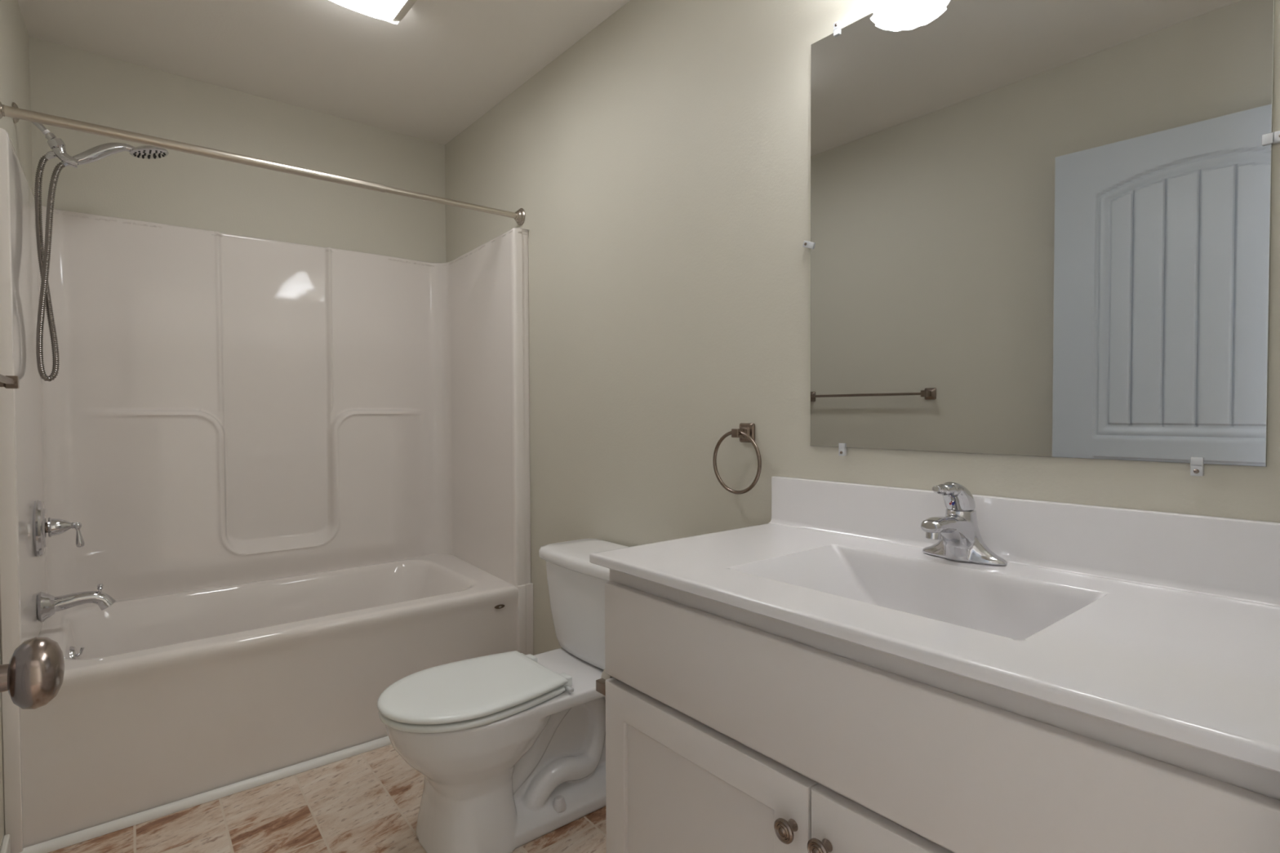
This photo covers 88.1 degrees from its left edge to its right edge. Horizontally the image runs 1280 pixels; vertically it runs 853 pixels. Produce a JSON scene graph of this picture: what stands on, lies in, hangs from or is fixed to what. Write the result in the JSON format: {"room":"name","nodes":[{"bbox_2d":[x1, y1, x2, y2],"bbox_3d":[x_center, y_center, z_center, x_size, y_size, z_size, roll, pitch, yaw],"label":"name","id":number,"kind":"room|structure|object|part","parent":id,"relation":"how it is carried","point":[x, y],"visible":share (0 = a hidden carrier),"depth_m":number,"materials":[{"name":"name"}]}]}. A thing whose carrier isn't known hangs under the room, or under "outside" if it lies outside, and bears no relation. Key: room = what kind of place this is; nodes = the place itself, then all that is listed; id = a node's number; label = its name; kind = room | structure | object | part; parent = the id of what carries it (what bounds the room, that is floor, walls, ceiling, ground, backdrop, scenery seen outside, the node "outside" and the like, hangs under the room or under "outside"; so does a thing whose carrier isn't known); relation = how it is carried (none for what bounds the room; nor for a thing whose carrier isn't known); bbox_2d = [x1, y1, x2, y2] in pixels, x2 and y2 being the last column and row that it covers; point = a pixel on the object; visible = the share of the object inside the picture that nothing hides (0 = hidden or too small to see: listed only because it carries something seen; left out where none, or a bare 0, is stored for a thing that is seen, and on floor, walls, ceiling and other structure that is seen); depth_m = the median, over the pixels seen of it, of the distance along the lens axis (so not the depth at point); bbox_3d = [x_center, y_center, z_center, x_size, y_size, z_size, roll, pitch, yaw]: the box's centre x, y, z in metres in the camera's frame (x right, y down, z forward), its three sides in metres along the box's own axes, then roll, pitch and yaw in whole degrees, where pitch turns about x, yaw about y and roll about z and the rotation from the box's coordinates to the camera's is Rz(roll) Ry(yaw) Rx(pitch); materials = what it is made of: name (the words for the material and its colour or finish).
{"room":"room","nodes":[
{"label":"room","id":0,"kind":"room"},
{"bbox_2d":[0,0,32,850],"bbox_3d":[-1.153,-0.099,1.026,0.150,2.440,3.180,-1,2,-39],"label":"wall","id":1,"kind":"structure","parent":0,"point":[15,79],"depth_m":2.00,"materials":[{"name":"beige paint"}]},
{"bbox_2d":[0,834,10,852],"bbox_3d":[-0.907,1.082,0.824,0.012,0.085,2.160,-1,2,-39],"label":"baseboard","id":2,"kind":"structure","parent":1,"relation":"attached to","point":[6,846],"depth_m":1.63,"materials":[{"name":"white paint"}]},
{"bbox_2d":[0,373,18,388],"bbox_3d":[-1.252,-0.096,1.255,0.062,0.051,0.681,-1,2,-39],"label":"towel bar","id":3,"kind":"object","parent":1,"relation":"attached to","point":[6,381],"visible":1,"depth_m":1.50,"materials":[{"name":"silver metal"}]},
{"bbox_2d":[12,102,168,381],"bbox_3d":[-1.728,-0.557,2.109,0.380,0.833,0.108,-1,2,-39],"label":"shower","id":4,"kind":"object","parent":1,"relation":"attached to","point":[100,152],"visible":0.94,"depth_m":2.03,"materials":[{"name":"silver metal"}]},
{"bbox_3d":[-1.840,-0.915,2.011,0.093,0.072,0.017,-1,2,-39],"label":"shower arm","id":5,"kind":"part","parent":4,"relation":"part of","materials":[{"name":"silver metal"}]},
{"bbox_3d":[-1.713,-0.870,2.115,0.156,0.095,0.037,-1,2,-39],"label":"handset handle","id":6,"kind":"part","parent":4,"relation":"part of","materials":[{"name":"silver metal"}]},
{"bbox_2d":[0,101,525,225],"bbox_3d":[-1.067,-0.827,2.169,1.525,0.068,0.068,-1,2,-39],"label":"shower curtain rod","id":7,"kind":"object","parent":1,"relation":"attached to","point":[519,215],"visible":1,"depth_m":2.00,"materials":[{"name":"silver metal"}]},
{"bbox_2d":[0,636,64,709],"bbox_3d":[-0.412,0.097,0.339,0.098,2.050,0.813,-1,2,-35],"label":"door knob","id":8,"kind":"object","parent":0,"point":[33,677],"depth_m":0.62,"materials":[{"name":"grey metal"}]},
{"bbox_3d":[-0.606,0.238,0.622,0.033,0.064,0.064,-1,2,-35],"label":"knob","id":9,"kind":"part","parent":8,"relation":"part of","materials":[{"name":"metal"}]},
{"bbox_2d":[19,735,391,852],"bbox_3d":[-1.013,1.083,2.154,1.502,0.022,0.019,-1,2,-39],"label":"trim","id":10,"kind":"structure","parent":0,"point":[91,833],"depth_m":1.93,"materials":[{"name":"white paint"}]},
{"bbox_2d":[28,35,445,262],"bbox_3d":[-1.570,-0.138,2.802,1.750,2.440,0.100,-1,2,-39],"label":"wall","id":11,"kind":"structure","parent":0,"point":[177,188],"depth_m":2.66,"materials":[{"name":"beige paint"}]},
{"bbox_2d":[17,0,630,145],"bbox_3d":[0.029,-1.369,1.242,3.200,0.080,4.500,-1,2,-39],"label":"ceiling","id":12,"kind":"structure","parent":0,"point":[429,75],"depth_m":2.34,"materials":[{"name":"white paint"}]},
{"bbox_2d":[329,0,417,24],"bbox_3d":[-0.738,-1.302,1.867,0.294,0.076,0.403,-1,2,-39],"label":"ceiling light","id":13,"kind":"object","parent":12,"relation":"attached to","point":[393,11],"visible":1,"depth_m":2.00,"materials":[{"name":"white plastic"}]},
{"bbox_2d":[48,743,606,852],"bbox_3d":[0.039,1.140,1.300,3.200,0.060,4.500,-1,2,-39],"label":"floor","id":14,"kind":"structure","parent":0,"point":[369,802],"depth_m":1.84,"materials":[{"name":"wood"}]},
{"bbox_2d":[0,128,533,852],"bbox_3d":[-1.276,0.161,2.451,1.527,1.856,0.822,-1,2,-39],"label":"shower","id":15,"kind":"object","parent":14,"relation":"on","point":[295,477],"visible":0.98,"depth_m":2.49,"materials":[{"name":"plastic"}]},
{"bbox_2d":[33,499,84,556],"bbox_3d":[-1.808,0.312,2.062,0.114,0.174,0.174,-1,2,-39],"label":"shower valve","id":16,"kind":"object","parent":15,"relation":"attached to","point":[55,526],"visible":1,"depth_m":2.02,"materials":[{"name":"silver metal"}]},
{"bbox_3d":[-1.773,0.342,2.089,0.027,0.081,0.021,-1,1,-13],"label":"lever","id":17,"kind":"part","parent":16,"relation":"part of","materials":[{"name":"silver metal"}]},
{"bbox_3d":[-1.775,0.724,2.071,0.023,0.072,0.072,-1,2,-39],"label":"overflow plate","id":18,"kind":"part","parent":15,"relation":"part of","materials":[{"name":"silver metal"}]},
{"bbox_2d":[36,583,115,622],"bbox_3d":[-1.778,0.554,2.091,0.188,0.094,0.094,-1,2,-39],"label":"tub spout","id":19,"kind":"object","parent":15,"relation":"attached to","point":[47,604],"visible":1,"depth_m":2.06,"materials":[{"name":"silver metal"}]},
{"bbox_3d":[-1.768,0.558,2.099,0.163,0.067,0.047,-1,2,-39],"label":"spout","id":20,"kind":"part","parent":19,"relation":"part of","materials":[{"name":"silver metal"}]},
{"bbox_3d":[-1.735,0.520,2.125,0.017,0.027,0.017,-1,2,-39],"label":"diverter knob","id":21,"kind":"part","parent":19,"relation":"part of","materials":[{"name":"silver metal"}]},
{"bbox_3d":[-1.763,0.711,2.080,0.023,0.030,0.010,-1,2,-39],"label":"trip lever","id":22,"kind":"part","parent":15,"relation":"part of","materials":[{"name":"silver metal"}]},
{"bbox_2d":[19,553,518,848],"bbox_3d":[-1.272,0.861,2.459,1.514,0.456,0.798,-1,2,-39],"label":"tub basin","id":23,"kind":"object","parent":15,"relation":"in","point":[165,696],"depth_m":2.10,"materials":[{"name":"plastic"}]},
{"bbox_2d":[377,538,627,852],"bbox_3d":[-0.338,0.746,1.885,0.786,0.704,0.458,-1,2,-39],"label":"toilet","id":24,"kind":"object","parent":14,"relation":"on","point":[508,748],"visible":0.85,"depth_m":1.77,"materials":[{"name":"white ceramic"}]},
{"bbox_3d":[-0.465,0.723,1.781,0.452,0.018,0.354,-1,2,-39],"label":"seat","id":25,"kind":"part","parent":24,"relation":"part of","materials":[{"name":"white plastic"}]},
{"bbox_3d":[-0.465,0.700,1.781,0.458,0.020,0.360,-1,2,-39],"label":"lid","id":26,"kind":"part","parent":24,"relation":"part of","materials":[{"name":"white plastic"}]},
{"bbox_3d":[-0.338,0.914,1.889,0.750,0.368,0.355,-1,2,-39],"label":"bowl","id":27,"kind":"part","parent":24,"relation":"part of","materials":[{"name":"white ceramic"}]},
{"bbox_3d":[-0.116,0.573,2.063,0.212,0.296,0.432,-1,2,-39],"label":"tank","id":28,"kind":"part","parent":24,"relation":"part of","materials":[{"name":"white ceramic"}]},
{"bbox_3d":[-0.123,0.410,2.054,0.228,0.042,0.458,-1,2,-39],"label":"tank lid","id":29,"kind":"part","parent":24,"relation":"part of","materials":[{"name":"white ceramic"}]},
{"bbox_2d":[604,568,1279,852],"bbox_3d":[0.442,0.694,1.096,0.592,0.838,0.979,-1,2,-39],"label":"vanity cabinet","id":30,"kind":"object","parent":14,"relation":"on","point":[730,729],"visible":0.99,"depth_m":0.87,"materials":[{"name":"paint"}]},
{"bbox_2d":[595,669,609,696],"bbox_3d":[-0.007,0.551,1.430,0.185,0.075,0.109,-1,2,-39],"label":"toilet paper holder","id":31,"kind":"object","parent":30,"relation":"attached to","point":[600,683],"visible":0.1,"depth_m":1.40,"materials":[{"name":"silver metal"}]},
{"bbox_3d":[-0.058,0.552,1.378,0.040,0.050,0.094,-1,2,-39],"label":"arm","id":32,"kind":"part","parent":31,"relation":"part of","materials":[{"name":"brown metal"}]},
{"bbox_3d":[0.091,0.749,1.120,0.020,0.499,0.481,-1,2,-39],"label":"cabinet door","id":33,"kind":"part","parent":30,"relation":"part of","materials":[{"name":"paint"}]},
{"bbox_3d":[0.208,0.569,0.934,0.028,0.033,0.033,-1,2,-39],"label":"knob","id":34,"kind":"part","parent":30,"relation":"part of","materials":[{"name":"brown metal"}]},
{"bbox_3d":[0.244,0.569,0.889,0.028,0.033,0.033,-1,2,-39],"label":"knob","id":35,"kind":"part","parent":30,"relation":"part of","materials":[{"name":"brown metal"}]},
{"bbox_3d":[0.395,0.757,0.748,0.020,0.499,0.473,-1,2,-39],"label":"cabinet door","id":36,"kind":"part","parent":30,"relation":"part of","materials":[{"name":"paint"}]},
{"bbox_2d":[589,475,1279,773],"bbox_3d":[0.446,0.262,1.095,0.574,0.246,1.024,-1,2,-39],"label":"countertop","id":37,"kind":"structure","parent":30,"relation":"on","point":[1164,624],"depth_m":1.02,"materials":[{"name":"white stone"}]},
{"bbox_2d":[920,481,1007,565],"bbox_3d":[0.569,0.176,1.213,0.157,0.148,0.156,-1,2,-39],"label":"sink faucet","id":38,"kind":"object","parent":37,"relation":"on","point":[957,534],"visible":1,"depth_m":1.21,"materials":[{"name":"silver metal"}]},
{"bbox_3d":[0.573,0.129,1.216,0.119,0.054,0.053,-1,2,-39],"label":"lever handle","id":39,"kind":"part","parent":38,"relation":"part of","materials":[{"name":"silver metal"}]},
{"bbox_2d":[444,0,1279,654],"bbox_3d":[0.102,-0.128,2.049,0.110,2.440,3.180,-1,2,-39],"label":"wall","id":40,"kind":"structure","parent":0,"point":[658,167],"depth_m":1.93,"materials":[{"name":"beige paint"}]},
{"bbox_2d":[712,422,761,494],"bbox_3d":[0.262,0.084,1.731,0.052,0.185,0.166,-1,2,-39],"label":"towel ring","id":41,"kind":"object","parent":40,"relation":"attached to","point":[746,432],"visible":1,"depth_m":1.72,"materials":[{"name":"silver metal"}]},
{"bbox_3d":[0.254,0.017,1.718,0.026,0.023,0.023,-1,2,-39],"label":"post","id":42,"kind":"part","parent":41,"relation":"part of","materials":[{"name":"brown metal"}]},
{"bbox_3d":[0.273,0.017,1.734,0.028,0.051,0.051,-1,2,-39],"label":"mounting plate","id":43,"kind":"part","parent":41,"relation":"part of","materials":[{"name":"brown metal"}]},
{"bbox_2d":[833,20,841,35],"bbox_3d":[0.449,-0.905,1.505,0.012,0.029,0.015,-1,2,-39],"label":"mirror clip","id":44,"kind":"object","parent":40,"relation":"attached to","point":[837,25],"visible":1,"depth_m":1.50,"materials":[{"name":"white plastic"}]},
{"bbox_2d":[838,443,846,456],"bbox_3d":[0.463,0.053,1.514,0.012,0.029,0.015,-1,2,-39],"label":"mirror clip","id":45,"kind":"object","parent":40,"relation":"attached to","point":[842,450],"visible":1,"depth_m":1.51,"materials":[{"name":"white plastic"}]},
{"bbox_2d":[768,475,1279,607],"bbox_3d":[0.656,0.192,1.265,0.031,0.118,1.024,-1,2,-39],"label":"backsplash","id":46,"kind":"structure","parent":40,"relation":"attached to","point":[1231,558],"depth_m":1.14,"materials":[{"name":"white stone"}]},
{"bbox_2d":[810,0,1275,466],"bbox_3d":[0.660,-0.422,1.264,0.005,0.949,0.799,-1,2,-39],"label":"wall mirror","id":47,"kind":"object","parent":40,"relation":"attached to","point":[1039,228],"visible":1,"depth_m":1.18,"materials":[{"name":"grey mirror"}]},
{"bbox_2d":[802,240,814,248],"bbox_3d":[0.402,-0.433,1.575,0.012,0.023,0.032,-1,2,-39],"label":"mirror clip","id":48,"kind":"object","parent":47,"relation":"attached to","point":[806,244],"visible":1,"depth_m":1.57,"materials":[{"name":"white plastic"}]},
{"bbox_3d":[0.661,-0.422,1.265,0.004,0.949,0.799,-1,2,-39],"label":"glass","id":49,"kind":"part","parent":47,"relation":"part of","materials":[{"name":"mirror"}]},
{"bbox_2d":[1262,130,1279,145],"bbox_3d":[0.913,-0.415,0.949,0.012,0.015,0.029,-1,2,-39],"label":"mirror clip","id":50,"kind":"object","parent":47,"relation":"attached to","point":[1273,137],"visible":1,"depth_m":0.95,"materials":[{"name":"white plastic"}]},
{"bbox_2d":[1190,457,1204,476],"bbox_3d":[0.863,0.062,1.024,0.012,0.029,0.015,-1,2,-39],"label":"mirror clip","id":51,"kind":"object","parent":40,"relation":"attached to","point":[1197,466],"visible":1,"depth_m":1.02,"materials":[{"name":"white plastic"}]}
]}

